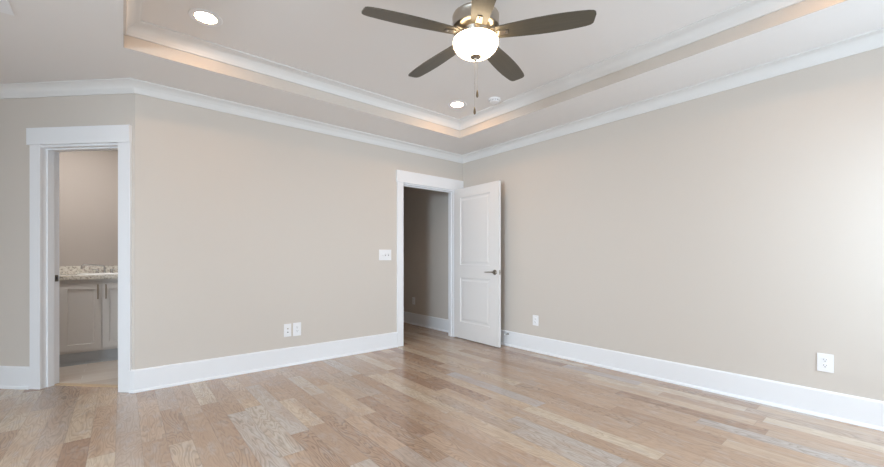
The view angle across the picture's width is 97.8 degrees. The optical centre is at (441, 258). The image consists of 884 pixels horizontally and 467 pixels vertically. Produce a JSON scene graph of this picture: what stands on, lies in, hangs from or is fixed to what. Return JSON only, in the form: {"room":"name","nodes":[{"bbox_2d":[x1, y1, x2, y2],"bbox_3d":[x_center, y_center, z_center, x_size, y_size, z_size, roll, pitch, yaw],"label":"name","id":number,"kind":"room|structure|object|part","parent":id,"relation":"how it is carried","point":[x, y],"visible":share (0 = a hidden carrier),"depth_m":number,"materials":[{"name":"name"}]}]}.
{"room":"empty bedroom","nodes":[
{"label":"empty bedroom","id":0,"kind":"room"},
{"bbox_2d":[0,94,134,369],"bbox_3d":[-3.544,-0.185,3.527,1.862,2.710,0.150,0,0,5],"label":"wall","id":1,"kind":"structure","parent":0,"point":[16,115],"depth_m":3.47,"materials":[{"name":"beige paint"}]},
{"bbox_2d":[0,366,29,389],"bbox_3d":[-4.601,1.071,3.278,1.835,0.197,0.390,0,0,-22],"label":"baseboard","id":2,"kind":"structure","parent":1,"relation":"attached to","point":[11,377],"depth_m":3.46,"materials":[{"name":"white paint"}]},
{"bbox_2d":[26,124,131,392],"bbox_3d":[-3.212,0.004,3.406,0.999,2.333,0.028,0,0,5],"label":"trim","id":3,"kind":"structure","parent":1,"relation":"attached to","point":[120,134],"depth_m":3.38,"materials":[{"name":"white paint"}]},
{"bbox_2d":[42,143,117,387],"bbox_3d":[-3.208,0.079,3.495,0.802,2.183,0.152,0,0,5],"label":"trim","id":4,"kind":"structure","parent":1,"relation":"attached to","point":[50,153],"depth_m":3.50,"materials":[{"name":"white paint"}]},
{"bbox_2d":[55,383,117,386],"bbox_3d":[-3.203,1.167,3.545,0.762,0.006,0.050,0,0,5],"label":"threshold","id":5,"kind":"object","parent":1,"relation":"attached to","point":[63,384],"depth_m":3.56,"materials":[{"name":"brown wood"}]},
{"bbox_2d":[59,150,117,265],"bbox_3d":[-3.636,-0.185,5.352,3.915,2.710,0.120,0,0,-40],"label":"wall","id":6,"kind":"structure","parent":0,"point":[88,180],"depth_m":4.71,"materials":[{"name":"grey paint"}]},
{"bbox_2d":[59,266,117,273],"bbox_3d":[-4.220,0.141,4.776,0.800,0.098,0.020,0,0,-40],"label":"backsplash","id":7,"kind":"structure","parent":6,"relation":"attached to","point":[62,269],"depth_m":4.67,"materials":[{"name":"stone"}]},
{"bbox_2d":[135,94,462,368],"bbox_3d":[-1.222,-0.185,4.663,3.902,2.710,0.115,0,0,-40],"label":"wall","id":8,"kind":"structure","parent":0,"point":[246,229],"depth_m":4.00,"materials":[{"name":"beige paint"}]},
{"bbox_2d":[129,332,397,392],"bbox_3d":[-1.656,1.071,4.221,2.754,0.197,0.051,0,0,-40],"label":"baseboard","id":9,"kind":"structure","parent":8,"relation":"attached to","point":[158,377],"depth_m":3.94,"materials":[{"name":"white paint"}]},
{"bbox_2d":[284,324,290,336],"bbox_3d":[-1.679,0.784,4.197,0.078,0.140,0.018,0,0,-40],"label":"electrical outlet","id":10,"kind":"object","parent":8,"relation":"attached to","point":[287,327],"visible":1,"depth_m":4.20,"materials":[{"name":"white plastic"}]},
{"bbox_2d":[293,322,300,335],"bbox_3d":[-1.603,0.784,4.265,0.088,0.146,0.010,0,0,-40],"label":"electrical outlet","id":11,"kind":"object","parent":8,"relation":"attached to","point":[296,326],"visible":1,"depth_m":4.26,"materials":[{"name":"white plastic"}]},
{"bbox_2d":[379,250,390,259],"bbox_3d":[-0.729,-0.044,4.982,0.182,0.138,0.024,0,0,-40],"label":"light switch","id":12,"kind":"object","parent":8,"relation":"attached to","point":[383,254],"visible":1,"depth_m":4.98,"materials":[{"name":"white plastic"}]},
{"bbox_2d":[404,183,453,336],"bbox_3d":[-0.213,0.079,5.500,0.940,2.183,0.117,0,0,-40],"label":"trim","id":13,"kind":"structure","parent":8,"relation":"attached to","point":[450,192],"depth_m":5.78,"materials":[{"name":"white paint"}]},
{"bbox_2d":[396,170,463,346],"bbox_3d":[-0.141,0.000,5.468,1.194,2.340,0.028,0,0,-40],"label":"trim","id":14,"kind":"structure","parent":8,"relation":"attached to","point":[402,177],"depth_m":5.14,"materials":[{"name":"white paint"}]},
{"bbox_2d":[0,27,883,163],"bbox_3d":[-0.875,-1.491,2.298,6.390,0.098,6.513,0,0,-40],"label":"trim","id":15,"kind":"structure","parent":8,"relation":"attached to","point":[874,39],"depth_m":3.50,"materials":[{"name":"white paint"}]},
{"bbox_2d":[454,180,500,346],"bbox_3d":[0.475,0.072,5.376,0.149,2.171,0.927,0,0,-38],"label":"door","id":16,"kind":"structure","parent":8,"relation":"in","point":[477,208],"depth_m":5.31,"materials":[{"name":"white paint"}]},
{"bbox_2d":[0,323,883,466],"bbox_3d":[-1.510,1.210,3.062,6.690,0.080,8.800,0,0,-40],"label":"floor","id":17,"kind":"structure","parent":0,"point":[436,399],"depth_m":2.78,"materials":[{"name":"brown wood"}]},
{"bbox_2d":[59,279,117,366],"bbox_3d":[-4.023,0.701,4.539,0.760,0.938,0.628,0,0,-40],"label":"vanity cabinet","id":18,"kind":"object","parent":17,"relation":"on","point":[88,308],"visible":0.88,"depth_m":4.27,"materials":[{"name":"white paint"}]},
{"bbox_3d":[-3.964,0.640,4.234,0.338,0.730,0.019,0,0,-40],"label":"door panel","id":19,"kind":"part","parent":18,"relation":"part of","materials":[{"name":"white paint"}]},
{"bbox_2d":[59,274,117,279],"bbox_3d":[-4.029,0.210,4.546,0.800,0.041,0.618,0,0,-40],"label":"countertop","id":20,"kind":"structure","parent":18,"relation":"on","point":[61,276],"depth_m":4.27,"materials":[{"name":"stone"}]},
{"bbox_2d":[77,273,117,274],"bbox_3d":[-4.006,0.242,4.557,0.456,0.132,0.365,0,0,-40],"label":"sink","id":21,"kind":"object","parent":20,"relation":"in","point":[80,273],"visible":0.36,"depth_m":4.49,"materials":[{"name":"white ceramic"}]},
{"bbox_2d":[81,264,115,272],"bbox_3d":[-4.186,0.127,4.701,0.329,0.125,0.068,0,0,-45],"label":"faucet","id":22,"kind":"object","parent":20,"relation":"on","point":[82,265],"visible":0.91,"depth_m":4.68,"materials":[{"name":"silver metal"}]},
{"bbox_3d":[-4.215,0.121,4.657,0.021,0.113,0.227,0,0,39],"label":"spout","id":23,"kind":"part","parent":22,"relation":"part of","materials":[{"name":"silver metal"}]},
{"bbox_3d":[-3.841,0.372,4.303,0.013,0.165,0.033,0,0,-40],"label":"handle","id":24,"kind":"part","parent":18,"relation":"part of","materials":[{"name":"grey metal"}]},
{"bbox_3d":[-3.789,0.372,4.346,0.013,0.165,0.033,0,0,-40],"label":"handle","id":25,"kind":"part","parent":18,"relation":"part of","materials":[{"name":"grey metal"}]},
{"bbox_3d":[-3.699,0.640,4.454,0.338,0.730,0.019,0,0,-40],"label":"door panel","id":26,"kind":"part","parent":18,"relation":"part of","materials":[{"name":"white paint"}]},
{"bbox_2d":[0,0,883,154],"bbox_3d":[-1.510,-1.690,3.062,6.690,0.300,8.800,0,0,-40],"label":"ceiling","id":27,"kind":"structure","parent":0,"point":[44,40],"depth_m":3.06,"materials":[{"name":"white paint"}]},
{"bbox_2d":[0,0,13,15],"bbox_3d":[-2.677,-1.535,2.092,0.400,0.010,0.560,0,0,-40],"label":"ceiling vent","id":28,"kind":"object","parent":27,"relation":"in","point":[5,7],"visible":1,"depth_m":2.35,"materials":[{"name":"white metal"}]},
{"bbox_2d":[188,8,222,26],"bbox_3d":[-1.697,-1.727,2.770,0.216,0.006,0.216,0,0,-40],"label":"recessed light","id":29,"kind":"object","parent":27,"relation":"in","point":[205,17],"visible":1,"depth_m":2.76,"materials":[{"name":"white paint"}]},
{"bbox_2d":[448,101,466,107],"bbox_3d":[0.172,-1.727,4.335,0.216,0.006,0.216,0,0,-40],"label":"recessed light","id":30,"kind":"object","parent":27,"relation":"in","point":[453,104],"visible":1,"depth_m":4.33,"materials":[{"name":"white paint"}]},
{"bbox_2d":[124,0,803,129],"bbox_3d":[0.208,-1.683,2.364,3.317,0.095,3.924,0,0,-40],"label":"trim","id":31,"kind":"structure","parent":27,"relation":"attached to","point":[749,10],"depth_m":3.26,"materials":[{"name":"white paint"}]},
{"bbox_2d":[362,0,595,114],"bbox_3d":[0.181,-1.313,2.444,1.343,0.834,1.294,0,0,-40],"label":"ceiling fan","id":32,"kind":"object","parent":27,"relation":"hanging from","point":[476,29],"visible":1,"depth_m":2.31,"materials":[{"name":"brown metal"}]},
{"bbox_3d":[-0.177,-1.387,2.254,0.575,0.006,0.137,0,10,-21],"label":"blade","id":33,"kind":"part","parent":32,"relation":"part of","materials":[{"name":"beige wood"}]},
{"bbox_3d":[-0.048,-1.387,2.722,0.137,0.006,0.575,-13,8,-38],"label":"blade","id":34,"kind":"part","parent":32,"relation":"part of","materials":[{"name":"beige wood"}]},
{"bbox_3d":[0.080,-1.391,2.350,0.122,0.025,0.040,0,10,-21],"label":"blade arm","id":35,"kind":"part","parent":32,"relation":"part of","materials":[{"name":"silver metal"}]},
{"bbox_3d":[0.209,-1.304,2.399,0.282,0.108,0.282,0,0,-40],"label":"lamp shade","id":36,"kind":"part","parent":32,"relation":"part of","materials":[{"name":"white glass"}]},
{"bbox_3d":[0.216,-1.391,2.260,0.040,0.025,0.122,10,0,-3],"label":"blade arm","id":37,"kind":"part","parent":32,"relation":"part of","materials":[{"name":"silver metal"}]},
{"bbox_3d":[0.228,-1.387,1.987,0.137,0.006,0.575,10,0,-3],"label":"blade","id":38,"kind":"part","parent":32,"relation":"part of","materials":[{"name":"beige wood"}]},
{"bbox_3d":[0.344,-1.391,2.363,0.122,0.025,0.040,0,-10,15],"label":"blade arm","id":39,"kind":"part","parent":32,"relation":"part of","materials":[{"name":"silver metal"}]},
{"bbox_3d":[0.436,-1.387,2.744,0.137,0.006,0.575,-12,-7,33],"label":"blade","id":40,"kind":"part","parent":32,"relation":"part of","materials":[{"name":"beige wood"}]},
{"bbox_3d":[0.607,-1.387,2.290,0.575,0.006,0.137,0,-10,15],"label":"blade","id":41,"kind":"part","parent":32,"relation":"part of","materials":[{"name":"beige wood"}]},
{"bbox_2d":[123,0,846,137],"bbox_3d":[0.208,-1.590,2.364,3.325,0.100,3.932,0,0,-40],"label":"trim","id":42,"kind":"structure","parent":27,"relation":"attached to","point":[803,8],"depth_m":3.23,"materials":[{"name":"beige paint"}]},
{"bbox_2d":[488,97,500,103],"bbox_3d":[0.571,-1.710,4.193,0.132,0.040,0.132,0,0,-40],"label":"smoke detector","id":43,"kind":"object","parent":27,"relation":"attached to","point":[493,100],"visible":1,"depth_m":4.16,"materials":[{"name":"white plastic"}]},
{"bbox_2d":[404,47,883,400],"bbox_3d":[0.996,-0.185,5.163,0.150,2.710,8.530,0,0,-40],"label":"wall","id":44,"kind":"structure","parent":0,"point":[738,230],"depth_m":3.40,"materials":[{"name":"beige paint"}]},
{"bbox_2d":[404,311,447,331],"bbox_3d":[-0.783,1.071,7.165,0.030,0.197,3.175,0,0,-40],"label":"baseboard","id":45,"kind":"structure","parent":44,"relation":"attached to","point":[440,324],"depth_m":6.54,"materials":[{"name":"white paint"}]},
{"bbox_2d":[533,315,537,325],"bbox_3d":[1.171,0.778,4.828,0.010,0.128,0.086,0,0,-40],"label":"electrical outlet","id":46,"kind":"object","parent":44,"relation":"attached to","point":[535,317],"visible":1,"depth_m":4.82,"materials":[{"name":"white plastic"}]},
{"bbox_2d":[501,330,883,430],"bbox_3d":[1.988,1.071,3.828,0.030,0.197,5.209,0,0,-40],"label":"baseboard","id":47,"kind":"structure","parent":44,"relation":"attached to","point":[855,410],"depth_m":3.31,"materials":[{"name":"white paint"}]},
{"bbox_2d":[817,353,833,372],"bbox_3d":[2.822,0.770,2.839,0.010,0.134,0.088,0,0,-40],"label":"electrical outlet","id":48,"kind":"object","parent":44,"relation":"attached to","point":[825,362],"visible":1,"depth_m":2.84,"materials":[{"name":"white plastic"}]}
]}

